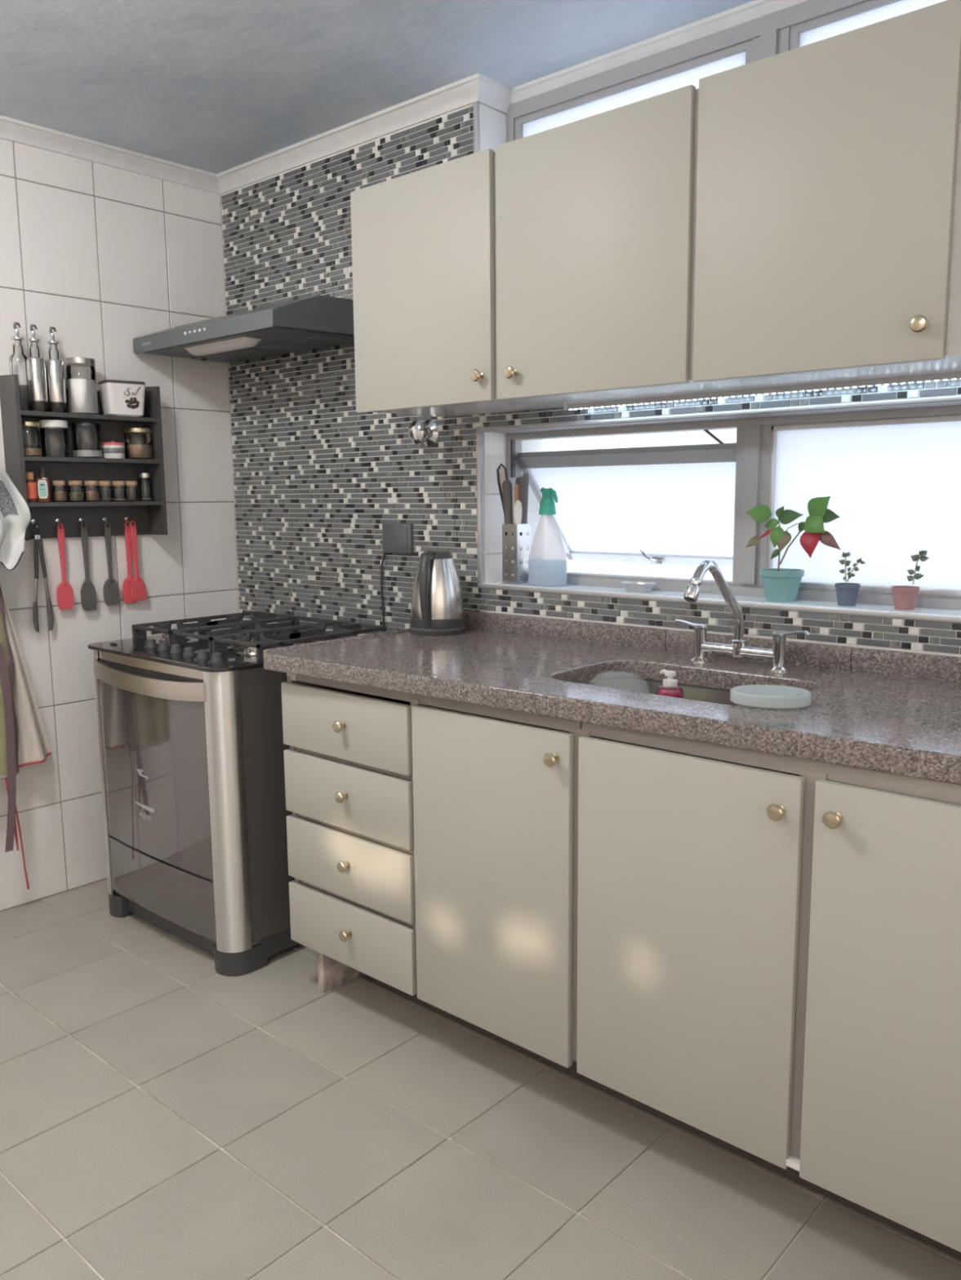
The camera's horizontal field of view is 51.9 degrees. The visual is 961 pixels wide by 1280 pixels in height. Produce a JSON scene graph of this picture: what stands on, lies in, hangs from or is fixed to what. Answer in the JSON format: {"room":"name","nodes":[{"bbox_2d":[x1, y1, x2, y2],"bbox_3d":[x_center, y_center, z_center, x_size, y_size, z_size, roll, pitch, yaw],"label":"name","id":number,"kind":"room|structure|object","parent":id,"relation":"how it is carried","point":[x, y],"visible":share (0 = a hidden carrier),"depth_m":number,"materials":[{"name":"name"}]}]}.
{"room":"kitchen","nodes":[
{"label":"kitchen","id":0,"kind":"room"},
{"bbox_2d":[0,138,239,911],"bbox_3d":[-2.270,-0.239,2.425,0.200,2.475,3.800,7,11,41],"label":"wall","id":1,"kind":"structure","parent":0,"point":[104,256],"depth_m":3.35,"materials":[{"name":"grey tile"}]},
{"bbox_2d":[0,374,168,540],"bbox_3d":[-1.292,-0.594,3.249,0.111,0.508,0.489,7,11,41],"label":"spice shelf","id":2,"kind":"object","parent":1,"relation":"attached to","point":[149,517],"visible":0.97,"depth_m":3.28,"materials":[{"name":"black wood"}]},
{"bbox_2d":[8,321,32,410],"bbox_3d":[-1.429,-0.846,3.061,0.056,0.270,0.056,7,11,41],"label":"oil bottle","id":3,"kind":"object","parent":2,"relation":"on","point":[17,340],"visible":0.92,"depth_m":3.05,"materials":[{"name":"clear glass"}]},
{"bbox_2d":[25,471,37,502],"bbox_3d":[-1.422,-0.482,3.115,0.042,0.094,0.041,7,11,41],"label":"bottle","id":4,"kind":"object","parent":2,"relation":"on","point":[31,485],"visible":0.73,"depth_m":3.10,"materials":[{"name":"orange glass"}]},
{"bbox_2d":[21,421,42,456],"bbox_3d":[-1.418,-0.630,3.103,0.069,0.108,0.068,7,11,41],"label":"glass jar","id":5,"kind":"object","parent":2,"relation":"on","point":[27,451],"visible":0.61,"depth_m":3.09,"materials":[{"name":"clear glass"}]},
{"bbox_2d":[25,324,48,411],"bbox_3d":[-1.395,-0.852,3.098,0.058,0.270,0.058,7,11,41],"label":"dispenser","id":6,"kind":"object","parent":2,"relation":"on","point":[35,366],"visible":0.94,"depth_m":3.08,"materials":[{"name":"silver glass"}]},
{"bbox_2d":[32,527,53,632],"bbox_3d":[-1.424,-0.196,3.197,0.010,0.340,0.070,7,11,41],"label":"tongs","id":7,"kind":"object","parent":2,"relation":"hanging from","point":[37,540],"visible":1,"depth_m":3.19,"materials":[{"name":"grey plastic"}]},
{"bbox_2d":[35,467,51,502],"bbox_3d":[-1.393,-0.495,3.148,0.038,0.110,0.035,-2,9,-13],"label":"sauce bottle","id":8,"kind":"object","parent":2,"relation":"on","point":[43,483],"visible":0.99,"depth_m":3.13,"materials":[{"name":"orange glass"}]},
{"bbox_2d":[39,419,70,457],"bbox_3d":[-1.364,-0.643,3.162,0.085,0.116,0.084,7,11,41],"label":"glass jar","id":9,"kind":"object","parent":2,"relation":"on","point":[44,424],"visible":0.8,"depth_m":3.17,"materials":[{"name":"clear glass"}]},
{"bbox_2d":[44,326,66,413],"bbox_3d":[-1.355,-0.859,3.143,0.058,0.270,0.058,7,11,41],"label":"dispenser","id":10,"kind":"object","parent":2,"relation":"on","point":[55,368],"visible":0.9,"depth_m":3.13,"materials":[{"name":"silver glass"}]},
{"bbox_2d":[52,480,67,502],"bbox_3d":[-1.357,-0.479,3.183,0.042,0.068,0.042,7,11,41],"label":"spice jar","id":11,"kind":"object","parent":2,"relation":"on","point":[57,495],"visible":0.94,"depth_m":3.17,"materials":[{"name":"clear glass"}]},
{"bbox_2d":[56,522,74,609],"bbox_3d":[-1.374,-0.243,3.250,0.010,0.285,0.058,7,11,41],"label":"spatula","id":12,"kind":"object","parent":2,"relation":"hanging from","point":[64,592],"visible":1,"depth_m":3.25,"materials":[{"name":"red"}]},
{"bbox_2d":[67,480,84,502],"bbox_3d":[-1.321,-0.485,3.223,0.050,0.068,0.050,7,11,41],"label":"spice jar","id":13,"kind":"object","parent":2,"relation":"on","point":[73,495],"visible":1,"depth_m":3.21,"materials":[{"name":"clear glass"}]},
{"bbox_2d":[65,356,98,414],"bbox_3d":[-1.297,-0.823,3.213,0.092,0.178,0.091,7,11,41],"label":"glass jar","id":14,"kind":"object","parent":2,"relation":"on","point":[82,393],"visible":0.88,"depth_m":3.18,"materials":[{"name":"silver metal"}]},
{"bbox_2d":[71,422,102,457],"bbox_3d":[-1.292,-0.653,3.242,0.092,0.112,0.091,7,11,41],"label":"glass canister","id":15,"kind":"object","parent":2,"relation":"on","point":[76,453],"visible":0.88,"depth_m":3.24,"materials":[{"name":"white"}]},
{"bbox_2d":[80,521,97,610],"bbox_3d":[-1.320,-0.246,3.310,0.010,0.297,0.053,7,11,41],"label":"spatula","id":16,"kind":"object","parent":2,"relation":"hanging from","point":[88,593],"visible":1,"depth_m":3.31,"materials":[{"name":"grey plastic"}]},
{"bbox_2d":[84,480,100,502],"bbox_3d":[-1.285,-0.491,3.263,0.049,0.068,0.049,7,11,41],"label":"spice jar","id":17,"kind":"object","parent":2,"relation":"on","point":[88,495],"visible":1,"depth_m":3.25,"materials":[{"name":"clear glass"}]},
{"bbox_2d":[97,480,113,502],"bbox_3d":[-1.253,-0.497,3.299,0.047,0.068,0.047,7,11,41],"label":"spice jar","id":18,"kind":"object","parent":2,"relation":"on","point":[102,483],"visible":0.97,"depth_m":3.29,"materials":[{"name":"clear glass"}]},
{"bbox_2d":[103,521,119,605],"bbox_3d":[-1.265,-0.262,3.370,0.010,0.285,0.058,7,11,41],"label":"spatula","id":19,"kind":"object","parent":2,"relation":"hanging from","point":[111,588],"visible":1,"depth_m":3.37,"materials":[{"name":"grey"}]},
{"bbox_2d":[102,440,124,458],"bbox_3d":[-1.231,-0.637,3.308,0.074,0.060,0.074,7,11,41],"label":"tin","id":20,"kind":"object","parent":2,"relation":"on","point":[114,450],"visible":0.86,"depth_m":3.28,"materials":[{"name":"white metal"}]},
{"bbox_2d":[111,480,127,501],"bbox_3d":[-1.221,-0.502,3.335,0.047,0.068,0.047,7,11,41],"label":"spice jar","id":21,"kind":"object","parent":2,"relation":"on","point":[115,483],"visible":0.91,"depth_m":3.32,"materials":[{"name":"clear glass"}]},
{"bbox_2d":[97,379,145,417],"bbox_3d":[-1.199,-0.806,3.310,0.132,0.115,0.103,-7,11,-39],"label":"box","id":22,"kind":"object","parent":2,"relation":"on","point":[117,397],"visible":0.99,"depth_m":3.27,"materials":[{"name":"white ceramic"}]},
{"bbox_2d":[122,520,137,603],"bbox_3d":[-1.221,-0.271,3.430,0.010,0.285,0.058,7,10,41],"label":"spatula","id":23,"kind":"object","parent":2,"relation":"hanging from","point":[126,594],"visible":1,"depth_m":3.43,"materials":[{"name":"red plastic"}]},
{"bbox_2d":[124,480,138,501],"bbox_3d":[-1.191,-0.508,3.368,0.045,0.068,0.045,7,11,41],"label":"spice jar","id":24,"kind":"object","parent":2,"relation":"on","point":[128,483],"visible":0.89,"depth_m":3.36,"materials":[{"name":"clear glass"}]},
{"bbox_2d":[129,520,146,600],"bbox_3d":[-1.198,-0.276,3.437,0.010,0.277,0.056,7,13,41],"label":"spatula","id":25,"kind":"object","parent":2,"relation":"hanging from","point":[138,588],"visible":1,"depth_m":3.44,"materials":[{"name":"red"}]},
{"bbox_2d":[124,427,153,459],"bbox_3d":[-1.170,-0.671,3.379,0.091,0.104,0.090,7,11,41],"label":"glass jar","id":26,"kind":"object","parent":2,"relation":"on","point":[132,451],"visible":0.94,"depth_m":3.35,"materials":[{"name":"clear glass"}]},
{"bbox_2d":[137,472,152,501],"bbox_3d":[-1.158,-0.528,3.412,0.043,0.096,0.043,7,11,41],"label":"glass shaker","id":27,"kind":"object","parent":2,"relation":"on","point":[140,474],"visible":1,"depth_m":3.41,"materials":[{"name":"clear glass"}]},
{"bbox_2d":[0,115,220,194],"bbox_3d":[-2.123,-1.439,2.243,0.044,0.052,3.600,7,11,41],"label":"trim","id":28,"kind":"structure","parent":1,"relation":"attached to","point":[13,130],"depth_m":3.23,"materials":[{"name":"white paint"}]},
{"bbox_3d":[-1.574,-0.651,2.928,0.105,0.055,0.044,7,11,41],"label":"wall hook","id":29,"kind":"object","parent":1,"relation":"attached to","visible":0},
{"bbox_2d":[0,464,31,570],"bbox_3d":[-1.463,-0.379,2.898,0.078,0.601,0.288,7,11,41],"label":"oven mitt","id":30,"kind":"object","parent":29,"relation":"hanging from","point":[15,513],"visible":1,"depth_m":2.98,"materials":[{"name":"white fabric"}]},
{"bbox_2d":[0,580,51,889],"bbox_3d":[-1.508,0.101,3.044,0.106,1.432,0.374,7,11,41],"label":"apron","id":31,"kind":"object","parent":29,"relation":"hanging from","point":[33,744],"depth_m":3.09,"materials":[{"name":"fabric"}]},
{"bbox_2d":[0,0,754,173],"bbox_3d":[-0.582,-1.452,1.025,4.350,0.300,4.250,7,11,41],"label":"ceiling","id":32,"kind":"structure","parent":0,"point":[216,86],"depth_m":2.58,"materials":[{"name":"paint"}]},
{"bbox_2d":[0,878,960,1279],"bbox_3d":[-0.620,1.280,1.353,4.350,0.250,4.139,7,11,41],"label":"floor","id":33,"kind":"structure","parent":0,"point":[164,1115],"depth_m":2.02,"materials":[{"name":"tile"}]},
{"bbox_2d":[87,610,386,976],"bbox_3d":[-0.758,0.415,3.153,0.735,0.942,0.696,7,11,41],"label":"stove","id":34,"kind":"object","parent":33,"relation":"on","point":[192,748],"visible":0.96,"depth_m":2.83,"materials":[{"name":"grey metal"}]},
{"bbox_2d":[87,610,386,671],"bbox_3d":[-0.755,-0.017,3.099,0.735,0.071,0.673,7,11,41],"label":"cooktop","id":35,"kind":"object","parent":34,"relation":"in","point":[231,644],"depth_m":3.01,"materials":[{"name":"grey metal"}]},
{"bbox_2d":[280,673,727,1097],"bbox_3d":[0.040,0.522,2.558,0.952,0.889,0.669,7,11,41],"label":"base cabinet","id":36,"kind":"object","parent":33,"relation":"on","point":[433,842],"visible":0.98,"depth_m":2.26,"materials":[{"name":"grey wood"}]},
{"bbox_2d":[576,689,960,1259],"bbox_3d":[0.764,0.609,1.921,0.984,0.889,0.669,7,11,41],"label":"base cabinet","id":37,"kind":"object","parent":33,"relation":"on","point":[769,962],"visible":0.98,"depth_m":1.72,"materials":[{"name":"grey wood"}]},
{"bbox_3d":[1.331,0.677,1.421,0.530,0.889,0.669,7,11,41],"label":"base cabinet","id":38,"kind":"object","parent":33,"relation":"on","visible":0},
{"bbox_2d":[262,609,960,784],"bbox_3d":[0.603,0.101,1.990,2.510,0.096,0.703,7,11,41],"label":"countertop","id":39,"kind":"structure","parent":38,"relation":"on","point":[894,712],"depth_m":2.15,"materials":[{"name":"stone"}]},
{"bbox_2d":[409,550,465,635],"bbox_3d":[-0.128,-0.143,2.888,0.165,0.243,0.164,-4,9,-25],"label":"electric kettle","id":40,"kind":"object","parent":39,"relation":"on","point":[437,599],"visible":1,"depth_m":2.83,"materials":[{"name":"grey metal"}]},
{"bbox_2d":[553,678,798,775],"bbox_3d":[0.432,0.203,2.144,0.528,0.145,0.335,7,11,41],"label":"sink","id":41,"kind":"object","parent":39,"relation":"in","point":[645,686],"visible":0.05,"depth_m":2.30,"materials":[{"name":"silver metal"}]},
{"bbox_2d":[656,669,684,697],"bbox_3d":[0.414,0.167,2.180,0.068,0.200,0.060,7,11,41],"label":"soap dispenser","id":42,"kind":"object","parent":41,"relation":"in","point":[669,684],"visible":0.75,"depth_m":2.16,"materials":[{"name":"red plastic"}]},
{"bbox_2d":[656,684,684,696],"bbox_3d":[0.417,0.182,2.179,0.060,0.170,0.060,7,11,41],"label":"bottle","id":43,"kind":"object","parent":42,"relation":"on","point":[668,690],"depth_m":2.16,"materials":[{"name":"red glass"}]},
{"bbox_2d":[672,560,809,671],"bbox_3d":[0.527,-0.054,2.202,0.344,0.254,0.265,7,11,41],"label":"faucet","id":44,"kind":"object","parent":39,"relation":"on","point":[738,648],"visible":1,"depth_m":2.24,"materials":[{"name":"silver metal"}]},
{"bbox_2d":[729,684,811,708],"bbox_3d":[0.551,0.108,1.878,0.148,0.025,0.115,2,9,14],"label":"plastic lid","id":45,"kind":"object","parent":39,"relation":"on","point":[764,696],"visible":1,"depth_m":1.84,"materials":[{"name":"white plastic"}]},
{"bbox_2d":[220,101,960,657],"bbox_3d":[0.640,-0.287,2.571,4.350,2.475,0.307,7,11,41],"label":"wall","id":46,"kind":"structure","parent":0,"point":[317,479],"depth_m":3.19,"materials":[{"name":"grey tile"}]},
{"bbox_2d":[133,295,354,363],"bbox_3d":[-0.765,-1.013,3.252,0.782,0.144,0.394,7,11,41],"label":"hood","id":47,"kind":"object","parent":46,"relation":"attached to","point":[317,322],"visible":0.99,"depth_m":3.08,"materials":[{"name":"grey metal"}]},
{"bbox_2d":[217,73,478,194],"bbox_3d":[-0.474,-1.585,3.145,1.295,0.052,0.044,7,11,41],"label":"trim","id":48,"kind":"structure","parent":46,"relation":"attached to","point":[462,93],"depth_m":3.06,"materials":[{"name":"white paint"}]},
{"bbox_2d":[382,523,413,554],"bbox_3d":[-0.267,-0.326,3.169,0.132,0.096,0.017,7,11,41],"label":"wall socket","id":49,"kind":"object","parent":46,"relation":"attached to","point":[397,538],"visible":1,"depth_m":3.15,"materials":[{"name":"grey plastic"}]},
{"bbox_2d":[380,551,386,626],"bbox_3d":[-0.318,-0.142,3.240,0.027,0.293,0.009,7,11,41],"label":"power cord","id":50,"kind":"object","parent":49,"relation":"hanging from","point":[384,554],"visible":0.76,"depth_m":3.24,"materials":[{"name":"grey plastic"}]},
{"bbox_2d":[408,419,438,446],"bbox_3d":[-0.180,-0.632,3.006,0.080,0.080,0.071,7,11,41],"label":"valve","id":51,"kind":"object","parent":46,"relation":"attached to","point":[426,433],"visible":1,"depth_m":2.99,"materials":[{"name":"silver metal"}]},
{"bbox_2d":[477,73,511,114],"bbox_3d":[0.040,-1.537,2.785,0.044,0.052,0.184,7,11,41],"label":"trim","id":52,"kind":"structure","parent":46,"relation":"attached to","point":[492,94],"depth_m":2.78,"materials":[{"name":"white paint"}]},
{"bbox_2d":[502,523,531,584],"bbox_3d":[0.109,-0.258,2.939,0.062,0.176,0.062,-8,11,-42],"label":"utensil holder","id":53,"kind":"object","parent":46,"relation":"on","point":[516,540],"visible":0.91,"depth_m":2.92,"materials":[{"name":"metal"}]},
{"bbox_2d":[496,462,514,577],"bbox_3d":[0.080,-0.351,2.948,0.063,0.352,0.015,2,9,18],"label":"tongs","id":54,"kind":"object","parent":53,"relation":"in","point":[502,475],"visible":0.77,"depth_m":2.93,"materials":[{"name":"metal"}]},
{"bbox_2d":[502,480,513,577],"bbox_3d":[0.082,-0.324,2.939,0.034,0.300,0.016,1,8,8],"label":"kitchen knife","id":55,"kind":"object","parent":53,"relation":"in","point":[507,489],"visible":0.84,"depth_m":2.92,"materials":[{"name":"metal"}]},
{"bbox_2d":[514,484,518,524],"bbox_3d":[0.111,-0.316,2.926,0.021,0.288,0.010,1,8,8],"label":"kitchen knife","id":56,"kind":"object","parent":53,"relation":"in","point":[516,487],"visible":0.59,"depth_m":2.91,"materials":[{"name":"wood"}]},
{"bbox_2d":[515,477,519,484],"bbox_3d":[0.114,-0.329,2.946,0.020,0.308,0.009,1,8,8],"label":"kitchen knife","id":57,"kind":"object","parent":53,"relation":"in","point":[517,478],"visible":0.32,"depth_m":2.92,"materials":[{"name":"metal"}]},
{"bbox_2d":[514,500,522,524],"bbox_3d":[0.111,-0.291,2.911,0.024,0.242,0.008,-1,8,-2],"label":"spoon","id":58,"kind":"object","parent":53,"relation":"in","point":[517,505],"visible":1,"depth_m":2.90,"materials":[{"name":"plastic"}]},
{"bbox_2d":[518,476,527,577],"bbox_3d":[0.125,-0.326,2.915,0.027,0.310,0.013,1,8,8],"label":"kitchen knife","id":59,"kind":"object","parent":53,"relation":"in","point":[522,482],"visible":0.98,"depth_m":2.90,"materials":[{"name":"metal"}]},
{"bbox_2d":[522,473,528,524],"bbox_3d":[0.131,-0.333,2.930,0.025,0.320,0.012,1,8,8],"label":"kitchen knife","id":60,"kind":"object","parent":53,"relation":"in","point":[526,475],"visible":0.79,"depth_m":2.91,"materials":[{"name":"metal"}]},
{"bbox_2d":[528,487,566,586],"bbox_3d":[0.193,-0.298,2.849,0.124,0.281,0.089,7,11,41],"label":"spray bottle","id":61,"kind":"object","parent":46,"relation":"on","point":[547,560],"visible":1,"depth_m":2.82,"materials":[{"name":"white plastic"}]},
{"bbox_2d":[350,84,751,417],"bbox_3d":[0.146,-0.887,2.465,1.040,0.580,0.374,7,11,41],"label":"upper cabinet","id":62,"kind":"object","parent":46,"relation":"attached to","point":[553,268],"visible":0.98,"depth_m":2.28,"materials":[{"name":"grey"}]},
{"bbox_2d":[462,609,668,649],"bbox_3d":[0.194,-0.035,2.798,0.770,0.053,0.021,7,11,41],"label":"backsplash","id":63,"kind":"structure","parent":46,"relation":"attached to","point":[620,634],"depth_m":2.74,"materials":[{"name":"stone"}]},
{"bbox_2d":[620,581,655,592],"bbox_3d":[0.424,-0.142,2.660,0.100,0.024,0.070,7,11,41],"label":"dish","id":64,"kind":"object","parent":46,"relation":"on","point":[629,586],"visible":1,"depth_m":2.64,"materials":[{"name":"ceramic"}]},
{"bbox_2d":[510,0,808,104],"bbox_3d":[1.078,-1.426,1.963,2.699,0.052,0.044,7,11,41],"label":"trim","id":65,"kind":"structure","parent":46,"relation":"attached to","point":[755,9],"depth_m":2.51,"materials":[{"name":"white paint"}]},
{"bbox_2d":[505,0,946,142],"bbox_3d":[0.866,-1.064,2.243,2.119,0.785,0.056,7,11,41],"label":"window","id":66,"kind":"structure","parent":46,"relation":"in","point":[810,21],"depth_m":2.45,"materials":[{"name":"grey"}]},
{"bbox_2d":[506,404,960,609],"bbox_3d":[0.954,-0.338,2.441,2.119,0.472,0.320,7,11,41],"label":"window","id":67,"kind":"structure","parent":46,"relation":"in","point":[891,477],"depth_m":2.44,"materials":[{"name":"grey"}]},
{"bbox_2d":[666,629,853,670],"bbox_3d":[0.661,0.021,2.387,0.477,0.053,0.021,7,11,41],"label":"backsplash","id":68,"kind":"structure","parent":46,"relation":"attached to","point":[819,655],"depth_m":2.31,"materials":[{"name":"stone"}]},
{"bbox_2d":[745,496,840,602],"bbox_3d":[0.750,-0.217,2.364,0.237,0.251,0.106,7,11,41],"label":"potted plant","id":69,"kind":"object","parent":46,"relation":"on","point":[780,584],"visible":1,"depth_m":2.36,"materials":[{"name":"teal plant"}]},
{"bbox_2d":[758,568,804,602],"bbox_3d":[0.729,-0.133,2.396,0.106,0.075,0.106,7,11,41],"label":"pot","id":70,"kind":"object","parent":69,"relation":"on","point":[780,584],"depth_m":2.36,"materials":[{"name":"teal ceramic"}]},
{"bbox_2d":[692,0,960,389],"bbox_3d":[0.938,-0.794,1.768,1.078,0.585,0.374,7,11,41],"label":"upper cabinet","id":71,"kind":"object","parent":46,"relation":"attached to","point":[828,216],"visible":1,"depth_m":1.82,"materials":[{"name":"grey"}]},
{"bbox_2d":[567,371,960,409],"bbox_3d":[0.824,-0.544,2.088,1.585,0.014,0.009,7,11,41],"label":"led strip","id":72,"kind":"object","parent":71,"relation":"attached to","point":[953,375],"visible":1,"depth_m":2.22,"materials":[{"name":"grey plastic"}]},
{"bbox_2d":[834,551,865,606],"bbox_3d":[0.850,-0.142,2.285,0.056,0.124,0.057,-2,9,-13],"label":"potted succulent","id":73,"kind":"object","parent":46,"relation":"on","point":[846,593],"visible":1,"depth_m":2.27,"materials":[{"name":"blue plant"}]},
{"bbox_2d":[834,582,860,606],"bbox_3d":[0.851,-0.106,2.291,0.056,0.050,0.056,7,11,41],"label":"pot","id":74,"kind":"object","parent":73,"relation":"on","point":[846,593],"depth_m":2.27,"materials":[{"name":"blue ceramic"}]},
{"bbox_2d":[850,646,960,682],"bbox_3d":[1.304,0.098,1.821,1.241,0.053,0.021,7,11,41],"label":"backsplash","id":75,"kind":"structure","parent":46,"relation":"attached to","point":[922,665],"depth_m":2.14,"materials":[{"name":"stone"}]},
{"bbox_2d":[890,550,928,609],"bbox_3d":[0.949,-0.134,2.195,0.059,0.132,0.068,-3,9,-19],"label":"potted succulent","id":76,"kind":"object","parent":46,"relation":"on","point":[904,597],"visible":1,"depth_m":2.19,"materials":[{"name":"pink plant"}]},
{"bbox_2d":[890,585,919,609],"bbox_3d":[0.948,-0.094,2.205,0.059,0.050,0.059,7,11,41],"label":"pot","id":77,"kind":"object","parent":76,"relation":"on","point":[904,597],"depth_m":2.19,"materials":[{"name":"pink ceramic"}]},
{"label":"outside","id":78,"kind":"structure","parent":0,"visible":0},
{"bbox_2d":[542,428,736,581],"bbox_3d":[2.051,-0.105,3.401,8.000,2.450,0.250,7,11,41],"label":"wall","id":79,"kind":"structure","parent":78,"point":[729,435],"depth_m":4.36,"materials":[{"name":"paint"}]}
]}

